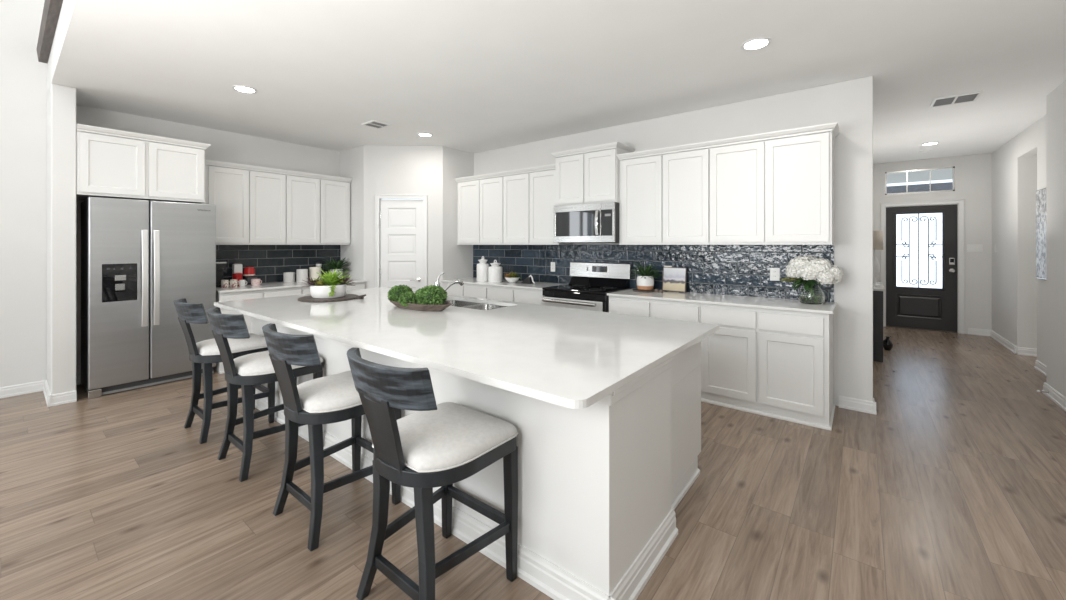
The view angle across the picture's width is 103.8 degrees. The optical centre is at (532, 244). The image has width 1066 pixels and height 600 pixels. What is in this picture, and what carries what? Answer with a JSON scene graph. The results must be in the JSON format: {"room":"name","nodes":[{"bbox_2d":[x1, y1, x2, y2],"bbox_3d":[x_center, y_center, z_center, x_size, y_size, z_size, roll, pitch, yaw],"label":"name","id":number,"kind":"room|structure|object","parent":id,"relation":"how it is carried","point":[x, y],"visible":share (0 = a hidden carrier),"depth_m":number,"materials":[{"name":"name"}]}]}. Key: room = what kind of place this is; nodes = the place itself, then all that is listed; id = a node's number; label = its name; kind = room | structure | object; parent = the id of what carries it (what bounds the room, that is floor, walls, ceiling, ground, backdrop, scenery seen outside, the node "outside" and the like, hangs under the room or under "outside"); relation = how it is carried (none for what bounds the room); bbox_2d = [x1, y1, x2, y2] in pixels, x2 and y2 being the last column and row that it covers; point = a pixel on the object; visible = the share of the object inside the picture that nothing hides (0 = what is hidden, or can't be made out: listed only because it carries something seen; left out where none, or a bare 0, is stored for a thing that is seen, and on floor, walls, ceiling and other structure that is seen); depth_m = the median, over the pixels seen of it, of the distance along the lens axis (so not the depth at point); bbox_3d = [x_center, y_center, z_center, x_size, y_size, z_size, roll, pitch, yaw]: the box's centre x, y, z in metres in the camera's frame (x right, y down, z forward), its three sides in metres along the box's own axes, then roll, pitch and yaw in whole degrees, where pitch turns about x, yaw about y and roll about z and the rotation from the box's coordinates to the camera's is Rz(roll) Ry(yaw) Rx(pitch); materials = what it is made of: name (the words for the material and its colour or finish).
{"room":"kitchen","nodes":[
{"label":"kitchen","id":0,"kind":"room"},
{"bbox_2d":[46,0,75,394],"bbox_3d":[-1.655,-1.278,1.721,7.410,5.300,0.145,0,0,38],"label":"wall","id":1,"kind":"structure","parent":0,"point":[61,100],"depth_m":3.62,"materials":[{"name":"paint"}]},
{"bbox_2d":[43,380,50,406],"bbox_3d":[-4.357,1.324,3.744,0.660,0.095,0.022,0,0,38],"label":"baseboard","id":2,"kind":"structure","parent":1,"relation":"attached to","point":[46,390],"depth_m":3.74,"materials":[{"name":"white paint"}]},
{"bbox_2d":[37,0,62,63],"bbox_3d":[-3.345,-1.788,2.921,2.970,0.220,0.070,0,0,38],"label":"ceiling beam","id":3,"kind":"structure","parent":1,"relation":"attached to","point":[52,8],"depth_m":3.27,"materials":[{"name":"brown wood"}]},
{"bbox_2d":[47,390,76,406],"bbox_3d":[-4.061,1.324,3.602,0.022,0.095,0.166,0,0,38],"label":"baseboard","id":4,"kind":"structure","parent":1,"relation":"attached to","point":[71,396],"depth_m":3.60,"materials":[{"name":"white paint"}]},
{"bbox_2d":[0,0,339,386],"bbox_3d":[-5.260,-1.278,3.253,0.150,5.300,7.800,0,0,38],"label":"wall","id":5,"kind":"structure","parent":0,"point":[23,101],"depth_m":3.88,"materials":[{"name":"paint"}]},
{"bbox_2d":[0,380,44,397],"bbox_3d":[-6.073,1.324,2.083,0.022,0.095,4.755,0,0,38],"label":"baseboard","id":6,"kind":"structure","parent":5,"relation":"attached to","point":[20,389],"depth_m":3.83,"materials":[{"name":"white paint"}]},
{"bbox_2d":[76,124,210,203],"bbox_3d":[-3.953,-0.754,4.234,0.687,0.612,0.954,0,0,38],"label":"upper cabinet","id":7,"kind":"object","parent":5,"relation":"attached to","point":[110,163],"visible":0.8,"depth_m":3.98,"materials":[{"name":"white paint"}]},
{"bbox_2d":[200,159,286,244],"bbox_3d":[-3.526,-0.476,5.042,0.357,0.947,0.896,0,0,38],"label":"upper cabinet","id":8,"kind":"object","parent":5,"relation":"attached to","point":[249,200],"visible":0.7,"depth_m":4.97,"materials":[{"name":"white paint"}]},
{"bbox_2d":[216,245,339,284],"bbox_3d":[-3.405,0.241,5.477,0.010,0.490,1.789,0,0,38],"label":"tile backsplash","id":9,"kind":"structure","parent":5,"relation":"attached to","point":[269,262],"depth_m":5.48,"materials":[{"name":"tile"}]},
{"bbox_2d":[285,170,351,244],"bbox_3d":[-2.984,-0.476,5.730,0.357,0.947,0.852,0,0,38],"label":"upper cabinet","id":10,"kind":"object","parent":5,"relation":"attached to","point":[317,205],"visible":0.89,"depth_m":5.61,"materials":[{"name":"white paint"}]},
{"bbox_2d":[340,145,363,279],"bbox_3d":[-2.566,-0.004,6.026,0.650,2.753,0.110,0,0,38],"label":"wall","id":11,"kind":"structure","parent":0,"point":[351,160],"depth_m":5.92,"materials":[{"name":"paint"}]},
{"bbox_2d":[364,145,442,288],"bbox_3d":[-1.806,-0.004,5.862,1.085,2.753,0.110,0,0,-3],"label":"wall","id":12,"kind":"structure","parent":0,"point":[388,170],"depth_m":5.81,"materials":[{"name":"paint"}]},
{"bbox_2d":[375,194,426,287],"bbox_3d":[-1.827,0.337,5.793,0.710,2.070,0.024,0,0,-3],"label":"trim","id":13,"kind":"structure","parent":12,"relation":"attached to","point":[378,197],"depth_m":5.79,"materials":[{"name":"white paint"}]},
{"bbox_2d":[380,199,422,290],"bbox_3d":[-1.833,0.363,5.816,0.600,1.997,0.088,0,0,-3],"label":"door","id":14,"kind":"structure","parent":12,"relation":"in","point":[401,220],"depth_m":5.83,"materials":[{"name":"white paint"}]},
{"bbox_2d":[443,146,473,279],"bbox_3d":[-1.088,-0.004,6.141,0.110,2.753,0.700,0,0,38],"label":"wall","id":15,"kind":"structure","parent":0,"point":[457,259],"depth_m":5.99,"materials":[{"name":"paint"}]},
{"bbox_2d":[0,326,1065,599],"bbox_3d":[0.496,1.422,2.569,10.400,0.100,14.450,0,0,38],"label":"floor","id":16,"kind":"structure","parent":0,"point":[955,488],"depth_m":2.17,"materials":[{"name":"brown wood"}]},
{"bbox_2d":[81,197,215,398],"bbox_3d":[-3.867,0.472,4.233,0.706,1.800,0.930,0,0,38],"label":"refrigerator","id":17,"kind":"object","parent":16,"relation":"on","point":[139,257],"visible":0.98,"depth_m":3.96,"materials":[{"name":"grey metal"}]},
{"bbox_2d":[173,298,274,443],"bbox_3d":[-2.337,0.887,3.158,0.476,0.970,0.573,0,0,38],"label":"bar stool","id":18,"kind":"object","parent":16,"relation":"on","point":[206,352],"visible":0.83,"depth_m":3.00,"materials":[{"name":"grey wood"}]},
{"bbox_2d":[196,333,266,354],"bbox_3d":[-2.300,0.749,3.205,0.458,0.066,0.444,0,0,38],"label":"cushion","id":19,"kind":"object","parent":18,"relation":"on","point":[256,343],"depth_m":3.09,"materials":[{"name":"white fabric"}]},
{"bbox_2d":[213,287,300,373],"bbox_3d":[-3.348,0.941,4.986,0.707,0.862,0.828,0,0,38],"label":"base cabinet","id":20,"kind":"object","parent":16,"relation":"on","point":[229,296],"visible":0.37,"depth_m":4.65,"materials":[{"name":"white paint"}]},
{"bbox_2d":[216,278,365,292],"bbox_3d":[-3.085,0.498,5.303,0.730,0.022,1.663,0,0,38],"label":"countertop","id":21,"kind":"structure","parent":20,"relation":"on","point":[269,285],"depth_m":4.90,"materials":[{"name":"white stone"}]},
{"bbox_2d":[216,261,226,286],"bbox_3d":[-3.683,0.341,4.857,0.182,0.292,0.156,0,0,38],"label":"coffee maker","id":22,"kind":"object","parent":21,"relation":"on","point":[220,265],"visible":0.32,"depth_m":4.87,"materials":[{"name":"black plastic"}]},
{"bbox_2d":[221,280,228,287],"bbox_3d":[-3.528,0.445,4.791,0.083,0.085,0.072,0,0,-15],"label":"mug","id":23,"kind":"object","parent":21,"relation":"on","point":[224,283],"visible":1,"depth_m":4.76,"materials":[{"name":"ceramic"}]},
{"bbox_2d":[230,279,238,286],"bbox_3d":[-3.478,0.445,4.862,0.083,0.085,0.072,0,0,-15],"label":"mug","id":24,"kind":"object","parent":21,"relation":"on","point":[233,282],"visible":1,"depth_m":4.84,"materials":[{"name":"ceramic"}]},
{"bbox_2d":[232,263,242,278],"bbox_3d":[-3.596,0.353,5.081,0.081,0.268,0.090,0,0,38],"label":"canister","id":25,"kind":"object","parent":21,"relation":"on","point":[236,267],"visible":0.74,"depth_m":5.06,"materials":[{"name":"white ceramic"}]},
{"bbox_2d":[232,273,242,285],"bbox_3d":[-3.529,0.409,4.989,0.100,0.156,0.100,0,0,38],"label":"tin","id":26,"kind":"object","parent":21,"relation":"on","point":[239,276],"visible":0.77,"depth_m":4.96,"materials":[{"name":"red metal"}]},
{"bbox_2d":[244,276,257,284],"bbox_3d":[-3.497,0.434,5.174,0.103,0.105,0.120,0,0,38],"label":"coffee pod rack","id":27,"kind":"object","parent":21,"relation":"on","point":[246,278],"visible":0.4,"depth_m":5.12,"materials":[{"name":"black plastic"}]},
{"bbox_2d":[243,267,254,275],"bbox_3d":[-3.507,0.324,5.163,0.121,0.115,0.120,0,0,38],"label":"round tin","id":28,"kind":"object","parent":27,"relation":"on","point":[248,271],"visible":1,"depth_m":5.12,"materials":[{"name":"red metal"}]},
{"bbox_2d":[251,279,261,285],"bbox_3d":[-3.356,0.450,5.060,0.098,0.075,0.092,0,0,-11],"label":"mug","id":29,"kind":"object","parent":21,"relation":"on","point":[253,281],"visible":0.98,"depth_m":5.02,"materials":[{"name":"pink ceramic"}]},
{"bbox_2d":[283,272,294,281],"bbox_3d":[-3.213,0.424,5.504,0.134,0.125,0.132,0,0,38],"label":"canister","id":30,"kind":"object","parent":21,"relation":"on","point":[287,276],"visible":0.98,"depth_m":5.46,"materials":[{"name":"white ceramic"}]},
{"bbox_2d":[296,269,307,281],"bbox_3d":[-3.055,0.405,5.526,0.132,0.165,0.130,0,0,38],"label":"canister","id":31,"kind":"object","parent":21,"relation":"on","point":[301,274],"visible":0.93,"depth_m":5.48,"materials":[{"name":"white ceramic"}]},
{"bbox_2d":[309,267,320,279],"bbox_3d":[-2.972,0.395,5.696,0.142,0.185,0.140,0,0,38],"label":"canister","id":32,"kind":"object","parent":21,"relation":"on","point":[313,271],"visible":0.73,"depth_m":5.64,"materials":[{"name":"beige ceramic"}]},
{"bbox_2d":[323,258,350,277],"bbox_3d":[-2.762,0.330,5.867,0.440,0.314,0.420,0,0,38],"label":"potted plant","id":33,"kind":"object","parent":21,"relation":"on","point":[334,265],"visible":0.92,"depth_m":5.83,"materials":[{"name":"green plant"}]},
{"bbox_2d":[207,307,322,481],"bbox_3d":[-1.738,0.887,2.699,0.476,0.970,0.573,0,0,38],"label":"bar stool","id":34,"kind":"object","parent":16,"relation":"on","point":[248,370],"visible":0.76,"depth_m":2.51,"materials":[{"name":"grey wood"}]},
{"bbox_2d":[234,351,321,374],"bbox_3d":[-1.701,0.749,2.745,0.458,0.066,0.444,0,0,38],"label":"cushion","id":35,"kind":"object","parent":34,"relation":"on","point":[259,363],"depth_m":2.57,"materials":[{"name":"white fabric"}]},
{"bbox_2d":[262,323,400,550],"bbox_3d":[-1.043,0.887,2.151,0.476,0.970,0.573,0,0,38],"label":"bar stool","id":36,"kind":"object","parent":16,"relation":"on","point":[334,398],"visible":0.81,"depth_m":1.99,"materials":[{"name":"grey wood"}]},
{"bbox_2d":[297,370,360,411],"bbox_3d":[-1.006,0.749,2.198,0.458,0.066,0.444,0,0,38],"label":"cushion","id":37,"kind":"object","parent":36,"relation":"on","point":[337,392],"depth_m":2.03,"materials":[{"name":"white fabric"}]},
{"bbox_2d":[301,282,364,293],"bbox_3d":[-2.835,0.941,5.637,0.707,0.862,0.826,0,0,38],"label":"base cabinet","id":38,"kind":"object","parent":16,"relation":"on","point":[304,290],"visible":0.16,"depth_m":5.59,"materials":[{"name":"white paint"}]},
{"bbox_2d":[347,348,517,599],"bbox_3d":[-0.402,0.887,1.646,0.476,0.970,0.573,0,0,38],"label":"bar stool","id":39,"kind":"object","parent":16,"relation":"on","point":[444,444],"visible":1,"depth_m":1.52,"materials":[{"name":"grey wood"}]},
{"bbox_2d":[397,402,516,469],"bbox_3d":[-0.365,0.749,1.693,0.458,0.066,0.444,0,0,38],"label":"cushion","id":40,"kind":"object","parent":39,"relation":"on","point":[453,436],"depth_m":1.59,"materials":[{"name":"white fabric"}]},
{"bbox_2d":[443,282,487,298],"bbox_3d":[-0.741,0.941,5.787,0.870,0.862,0.604,0,0,38],"label":"base cabinet","id":41,"kind":"object","parent":16,"relation":"on","point":[468,290],"visible":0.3,"depth_m":5.50,"materials":[{"name":"white paint"}]},
{"bbox_2d":[214,287,718,599],"bbox_3d":[-0.791,0.937,3.051,3.651,0.900,1.602,0,0,38],"label":"kitchen island","id":42,"kind":"object","parent":16,"relation":"on","point":[604,408],"visible":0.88,"depth_m":1.82,"materials":[{"name":"white stone"}]},
{"bbox_2d":[214,287,718,408],"bbox_3d":[-0.791,0.501,3.051,3.651,0.028,1.602,0,0,38],"label":"island countertop","id":43,"kind":"structure","parent":42,"relation":"on","point":[572,358],"depth_m":2.20,"materials":[{"name":"white stone"}]},
{"bbox_2d":[298,294,365,302],"bbox_3d":[-1.834,0.467,3.769,0.519,0.039,0.496,0,0,38],"label":"serving board","id":44,"kind":"object","parent":43,"relation":"on","point":[346,297],"visible":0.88,"depth_m":3.66,"materials":[{"name":"brown wood"}]},
{"bbox_2d":[303,268,354,297],"bbox_3d":[-1.835,0.336,3.751,0.443,0.263,0.338,0,0,-26],"label":"succulent planter","id":45,"kind":"object","parent":44,"relation":"on","point":[331,285],"visible":1,"depth_m":3.70,"materials":[{"name":"white ceramic"}]},
{"bbox_2d":[387,298,451,310],"bbox_3d":[-0.878,0.458,3.200,0.655,0.058,0.247,0,0,33],"label":"wooden tray","id":46,"kind":"object","parent":43,"relation":"on","point":[425,307],"visible":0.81,"depth_m":3.05,"materials":[{"name":"brown wood"}]},
{"bbox_2d":[387,285,412,301],"bbox_3d":[-1.051,0.394,3.324,0.204,0.157,0.206,0,0,33],"label":"boxwood ball","id":47,"kind":"object","parent":46,"relation":"in","point":[394,292],"visible":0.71,"depth_m":3.27,"materials":[{"name":"green plant"}]},
{"bbox_2d":[398,291,417,306],"bbox_3d":[-0.936,0.410,3.150,0.155,0.122,0.153,0,0,7],"label":"boxwood ball","id":48,"kind":"object","parent":46,"relation":"in","point":[408,297],"visible":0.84,"depth_m":3.10,"materials":[{"name":"green plant"}]},
{"bbox_2d":[416,285,447,304],"bbox_3d":[-0.753,0.387,3.106,0.236,0.182,0.234,0,0,32],"label":"boxwood ball","id":49,"kind":"object","parent":46,"relation":"in","point":[432,294],"visible":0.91,"depth_m":3.04,"materials":[{"name":"green plant"}]},
{"bbox_2d":[434,272,463,289],"bbox_3d":[-0.694,0.352,3.458,0.285,0.270,0.060,0,0,-44],"label":"faucet","id":50,"kind":"object","parent":43,"relation":"on","point":[458,281],"visible":0.51,"depth_m":3.44,"materials":[{"name":"silver metal"}]},
{"bbox_2d":[447,300,507,309],"bbox_3d":[-0.556,0.607,3.519,0.846,0.180,0.416,0,0,38],"label":"sink","id":51,"kind":"object","parent":43,"relation":"in","point":[457,303],"visible":0.11,"depth_m":3.64,"materials":[{"name":"metal"}]},
{"bbox_2d":[487,286,543,304],"bbox_3d":[-0.046,0.941,5.240,0.894,0.862,0.604,0,0,38],"label":"base cabinet","id":52,"kind":"object","parent":16,"relation":"on","point":[531,296],"visible":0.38,"depth_m":4.99,"materials":[{"name":"white paint"}]},
{"bbox_2d":[441,277,564,289],"bbox_3d":[-0.393,0.498,5.501,1.770,0.022,0.625,0,0,38],"label":"countertop","id":53,"kind":"structure","parent":52,"relation":"on","point":[538,285],"depth_m":5.28,"materials":[{"name":"white stone"}]},
{"bbox_2d":[477,256,488,281],"bbox_3d":[-0.671,0.318,5.596,0.166,0.337,0.166,0,0,38],"label":"ceramic jar","id":54,"kind":"object","parent":53,"relation":"on","point":[482,267],"visible":0.93,"depth_m":5.53,"materials":[{"name":"white ceramic"}]},
{"bbox_2d":[488,260,501,282],"bbox_3d":[-0.497,0.341,5.509,0.186,0.293,0.186,0,0,38],"label":"ceramic jar","id":55,"kind":"object","parent":53,"relation":"on","point":[494,271],"visible":0.98,"depth_m":5.44,"materials":[{"name":"white ceramic"}]},
{"bbox_2d":[505,272,521,282],"bbox_3d":[-0.258,0.409,5.369,0.244,0.156,0.194,0,0,38],"label":"succulent bowl","id":56,"kind":"object","parent":53,"relation":"on","point":[511,278],"visible":1,"depth_m":5.33,"materials":[{"name":"white ceramic"}]},
{"bbox_2d":[521,275,534,283],"bbox_3d":[-0.057,0.430,5.264,0.206,0.114,0.095,0,0,38],"label":"scoop","id":57,"kind":"object","parent":53,"relation":"on","point":[529,280],"visible":1,"depth_m":5.23,"materials":[{"name":"plastic"}]},
{"bbox_2d":[542,262,631,311],"bbox_3d":[0.589,0.774,4.665,0.796,1.136,0.696,0,0,38],"label":"stove","id":58,"kind":"object","parent":16,"relation":"on","point":[589,285],"visible":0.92,"depth_m":4.67,"materials":[{"name":"black metal"}]},
{"bbox_2d":[542,284,631,294],"bbox_3d":[0.606,0.488,4.688,0.794,0.022,0.640,0,0,38],"label":"cooktop","id":59,"kind":"object","parent":58,"relation":"in","point":[572,289],"depth_m":4.58,"materials":[{"name":"black glass"}]},
{"bbox_2d":[609,296,700,322],"bbox_3d":[1.296,0.941,4.182,0.900,0.862,0.604,0,0,38],"label":"base cabinet","id":60,"kind":"object","parent":16,"relation":"on","point":[674,310],"visible":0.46,"depth_m":3.91,"materials":[{"name":"white paint"}]},
{"bbox_2d":[701,303,834,430],"bbox_3d":[2.020,0.941,3.611,0.940,0.862,0.604,0,0,38],"label":"base cabinet","id":61,"kind":"object","parent":16,"relation":"on","point":[773,363],"visible":0.84,"depth_m":3.34,"materials":[{"name":"white paint"}]},
{"bbox_2d":[607,288,836,313],"bbox_3d":[1.663,0.498,3.881,1.854,0.022,0.625,0,0,38],"label":"countertop","id":62,"kind":"structure","parent":61,"relation":"on","point":[705,298],"depth_m":3.66,"materials":[{"name":"white stone"}]},
{"bbox_2d":[633,289,654,291],"bbox_3d":[1.185,0.481,4.413,0.260,0.012,0.260,0,0,38],"label":"trivet","id":63,"kind":"object","parent":62,"relation":"on","point":[635,290],"visible":0.65,"depth_m":4.36,"materials":[{"name":"brown wood"}]},
{"bbox_2d":[630,263,660,289],"bbox_3d":[1.190,0.326,4.413,0.351,0.296,0.324,0,0,-38],"label":"potted plant","id":64,"kind":"object","parent":63,"relation":"on","point":[645,280],"visible":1,"depth_m":4.35,"materials":[{"name":"green plant"}]},
{"bbox_2d":[662,266,686,292],"bbox_3d":[1.472,0.353,4.348,0.242,0.267,0.082,0,0,38],"label":"framed picture","id":65,"kind":"object","parent":62,"relation":"on","point":[674,278],"visible":0.93,"depth_m":4.34,"materials":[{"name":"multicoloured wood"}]},
{"bbox_2d":[798,284,824,303],"bbox_3d":[2.336,0.409,3.506,0.194,0.155,0.194,0,0,38],"label":"flower vase","id":66,"kind":"object","parent":62,"relation":"on","point":[814,295],"visible":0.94,"depth_m":3.44,"materials":[{"name":"clear glass"}]},
{"bbox_2d":[779,255,842,291],"bbox_3d":[2.337,0.277,3.502,0.346,0.382,0.381,0,0,-21],"label":"hydrangea bouquet","id":67,"kind":"object","parent":66,"relation":"on","point":[815,270],"visible":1,"depth_m":3.42,"materials":[{"name":"white plant"}]},
{"bbox_2d":[873,282,884,361],"bbox_3d":[4.331,0.941,5.385,0.278,0.862,1.124,0,0,38],"label":"console table","id":68,"kind":"object","parent":16,"relation":"on","point":[877,290],"visible":0.44,"depth_m":4.91,"materials":[{"name":"black wood"}]},
{"bbox_2d":[873,231,882,285],"bbox_3d":[4.253,0.167,5.204,0.176,0.685,0.176,0,0,38],"label":"table lamp","id":69,"kind":"object","parent":68,"relation":"on","point":[877,235],"visible":0.68,"depth_m":5.14,"materials":[{"name":"white ceramic"}]},
{"bbox_2d":[883,336,892,350],"bbox_3d":[4.631,1.284,5.454,0.112,0.175,0.112,0,0,38],"label":"floor vase","id":70,"kind":"object","parent":16,"relation":"on","point":[887,343],"visible":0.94,"depth_m":5.43,"materials":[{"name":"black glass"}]},
{"bbox_2d":[47,0,1065,183],"bbox_3d":[3.468,-1.454,5.451,11.300,0.147,12.344,0,0,38],"label":"ceiling","id":71,"kind":"structure","parent":0,"point":[476,76],"depth_m":3.19,"materials":[{"name":"paint"}]},
{"bbox_2d":[232,85,257,93],"bbox_3d":[-2.549,-1.376,3.697,0.186,0.008,0.186,0,0,38],"label":"recessed light","id":72,"kind":"object","parent":71,"relation":"in","point":[245,89],"visible":1,"depth_m":3.69,"materials":[{"name":"white paint"}]},
{"bbox_2d":[361,120,390,128],"bbox_3d":[-1.791,-1.375,4.772,0.250,0.012,0.220,0,0,38],"label":"ceiling vent","id":73,"kind":"object","parent":71,"relation":"in","point":[374,124],"visible":1,"depth_m":4.75,"materials":[{"name":"white plastic"}]},
{"bbox_2d":[417,133,432,136],"bbox_3d":[-1.350,-1.376,5.219,0.186,0.008,0.186,0,0,38],"label":"recessed light","id":74,"kind":"object","parent":71,"relation":"in","point":[418,134],"visible":1,"depth_m":5.20,"materials":[{"name":"white paint"}]},
{"bbox_2d":[741,37,771,50],"bbox_3d":[1.528,-1.376,2.862,0.186,0.008,0.186,0,0,38],"label":"recessed light","id":75,"kind":"object","parent":71,"relation":"in","point":[758,43],"visible":1,"depth_m":2.85,"materials":[{"name":"white paint"}]},
{"bbox_2d":[930,91,982,107],"bbox_3d":[3.995,-1.375,3.956,0.320,0.012,0.300,0,0,38],"label":"ceiling vent","id":76,"kind":"object","parent":71,"relation":"in","point":[968,97],"visible":1,"depth_m":3.94,"materials":[{"name":"white plastic"}]},
{"bbox_2d":[474,76,872,405],"bbox_3d":[0.975,-0.004,4.897,4.670,2.753,0.120,0,0,38],"label":"wall","id":77,"kind":"structure","parent":0,"point":[849,103],"depth_m":3.55,"materials":[{"name":"paint"}]},
{"bbox_2d":[454,172,503,244],"bbox_3d":[-0.656,-0.479,5.865,0.905,0.952,0.377,0,0,38],"label":"upper cabinet","id":78,"kind":"object","parent":77,"relation":"attached to","point":[480,197],"visible":0.88,"depth_m":5.72,"materials":[{"name":"white paint"}]},
{"bbox_2d":[501,164,573,244],"bbox_3d":[0.044,-0.479,5.313,0.876,0.952,0.377,0,0,38],"label":"upper cabinet","id":79,"kind":"object","parent":77,"relation":"attached to","point":[529,194],"visible":0.83,"depth_m":5.19,"materials":[{"name":"white paint"}]},
{"bbox_2d":[551,142,634,205],"bbox_3d":[0.676,-0.763,4.777,0.854,0.624,0.437,0,0,38],"label":"upper cabinet","id":80,"kind":"object","parent":77,"relation":"attached to","point":[590,174],"visible":0.77,"depth_m":4.60,"materials":[{"name":"white paint"}]},
{"bbox_2d":[554,202,618,242],"bbox_3d":[0.661,-0.238,4.756,0.776,0.432,0.486,0,0,38],"label":"microwave","id":81,"kind":"object","parent":80,"relation":"attached to","point":[589,222],"visible":0.97,"depth_m":4.57,"materials":[{"name":"silver metal"}]},
{"bbox_2d":[473,245,833,301],"bbox_3d":[0.833,0.241,4.925,4.411,0.490,0.010,0,0,38],"label":"tile backsplash","id":82,"kind":"structure","parent":77,"relation":"attached to","point":[740,270],"depth_m":4.29,"materials":[{"name":"blue tile"}]},
{"bbox_2d":[770,268,779,280],"bbox_3d":[2.215,0.268,3.826,0.078,0.118,0.008,0,0,38],"label":"wall outlet","id":83,"kind":"object","parent":82,"relation":"attached to","point":[774,272],"visible":1,"depth_m":3.82,"materials":[{"name":"white plastic"}]},
{"bbox_2d":[617,141,709,244],"bbox_3d":[1.363,-0.479,4.274,0.920,0.952,0.377,0,0,38],"label":"upper cabinet","id":84,"kind":"object","parent":77,"relation":"attached to","point":[664,193],"visible":0.87,"depth_m":4.12,"materials":[{"name":"white paint"}]},
{"bbox_2d":[708,122,838,244],"bbox_3d":[2.104,-0.479,3.690,0.963,0.952,0.377,0,0,38],"label":"upper cabinet","id":85,"kind":"object","parent":77,"relation":"attached to","point":[775,187],"visible":1,"depth_m":3.55,"materials":[{"name":"white paint"}]},
{"bbox_2d":[839,396,875,414],"bbox_3d":[2.685,1.324,3.459,0.246,0.095,0.022,0,0,38],"label":"baseboard","id":86,"kind":"structure","parent":77,"relation":"attached to","point":[849,403],"depth_m":3.46,"materials":[{"name":"white paint"}]},
{"bbox_2d":[873,153,991,333],"bbox_3d":[6.329,-0.004,6.821,1.900,2.753,0.150,0,0,38],"label":"wall","id":87,"kind":"structure","parent":0,"point":[973,173],"depth_m":6.41,"materials":[{"name":"paint"}]},
{"bbox_2d":[885,166,954,194],"bbox_3d":[6.281,-1.036,6.805,0.836,0.385,0.055,0,0,38],"label":"window","id":88,"kind":"structure","parent":87,"relation":"in","point":[952,168],"depth_m":6.76,"materials":[{"name":"silver metal"}]},
{"bbox_2d":[886,205,957,332],"bbox_3d":[6.308,0.369,6.804,0.853,2.005,0.164,0,0,38],"label":"door","id":89,"kind":"structure","parent":87,"relation":"in","point":[921,241],"depth_m":6.78,"materials":[{"name":"black wood"}]},
{"bbox_2d":[896,214,941,286],"bbox_3d":[6.286,0.090,6.806,0.562,1.212,0.023,0,0,38],"label":"window","id":90,"kind":"structure","parent":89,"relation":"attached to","point":[918,236],"depth_m":6.80,"materials":[{"name":"clear"}]},
{"bbox_2d":[880,199,964,333],"bbox_3d":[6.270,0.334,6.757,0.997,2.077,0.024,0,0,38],"label":"trim","id":91,"kind":"structure","parent":87,"relation":"attached to","point":[961,202],"depth_m":6.48,"materials":[{"name":"white paint"}]},
{"bbox_2d":[967,244,982,251],"bbox_3d":[6.755,0.050,6.384,0.164,0.115,0.010,0,0,38],"label":"light switch","id":92,"kind":"object","parent":87,"relation":"attached to","point":[970,247],"visible":1,"depth_m":6.38,"materials":[{"name":"white plastic"}]},
{"bbox_2d":[968,328,990,335],"bbox_3d":[6.793,1.324,6.347,0.245,0.095,0.022,0,0,38],"label":"baseboard","id":93,"kind":"structure","parent":87,"relation":"attached to","point":[983,332],"depth_m":6.35,"materials":[{"name":"white paint"}]},
{"bbox_2d":[992,136,1036,348],"bbox_3d":[7.457,-0.004,4.997,2.470,2.753,1.320,0,0,38],"label":"wall","id":94,"kind":"structure","parent":0,"point":[1014,179],"depth_m":5.33,"materials":[{"name":"paint"}]},
{"bbox_2d":[990,330,1017,353],"bbox_3d":[6.472,1.324,5.759,0.022,0.095,1.342,0,0,38],"label":"baseboard","id":95,"kind":"structure","parent":94,"relation":"attached to","point":[994,335],"depth_m":5.67,"materials":[{"name":"white paint"}]},
{"bbox_2d":[1015,347,1036,356],"bbox_3d":[6.876,1.324,4.600,2.092,0.095,0.022,0,0,38],"label":"baseboard","id":96,"kind":"structure","parent":94,"relation":"attached to","point":[1021,350],"depth_m":5.18,"materials":[{"name":"white paint"}]},
{"bbox_2d":[1017,115,1045,364],"bbox_3d":[6.462,-0.004,3.734,2.470,2.753,1.895,0,0,38],"label":"wall","id":97,"kind":"structure","parent":0,"point":[1031,141],"depth_m":4.58,"materials":[{"name":"paint"}]},
{"bbox_2d":[1036,188,1045,279],"bbox_3d":[5.274,-0.118,4.247,0.029,0.960,0.860,0,0,38],"label":"wall art","id":98,"kind":"object","parent":97,"relation":"attached to","point":[1040,194],"visible":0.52,"depth_m":4.44,"materials":[{"name":"silver metal"}]},
{"bbox_2d":[1046,80,1065,396],"bbox_3d":[1.582,-1.278,-0.368,0.260,5.300,10.580,0,0,38],"label":"wall","id":99,"kind":"structure","parent":0,"point":[1056,99],"depth_m":3.66,"materials":[{"name":"paint"}]},
{"bbox_2d":[1034,360,1045,375],"bbox_3d":[5.253,1.324,4.213,0.022,0.095,1.120,0,0,38],"label":"baseboard","id":100,"kind":"structure","parent":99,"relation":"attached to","point":[1039,366],"depth_m":4.52,"materials":[{"name":"white paint"}]},
{"bbox_2d":[1042,382,1065,410],"bbox_3d":[1.508,1.324,-0.233,0.022,0.095,10.500,0,0,38],"label":"baseboard","id":101,"kind":"structure","parent":99,"relation":"attached to","point":[1055,396],"depth_m":3.65,"materials":[{"name":"white paint"}]},
{"label":"outside","id":102,"kind":"structure","parent":0,"visible":0},
{"bbox_3d":[14.824,1.582,14.775,35.000,0.180,22.440,0,0,38],"label":"ground","id":103,"kind":"structure","parent":102,"visible":0},
{"bbox_2d":[887,182,951,193],"bbox_3d":[17.043,-0.653,18.399,15.200,4.050,7.200,0,0,38],"label":"neighbor house","id":104,"kind":"structure","parent":103,"relation":"on","point":[948,185],"depth_m":17.77,"materials":[{"name":"beige"}]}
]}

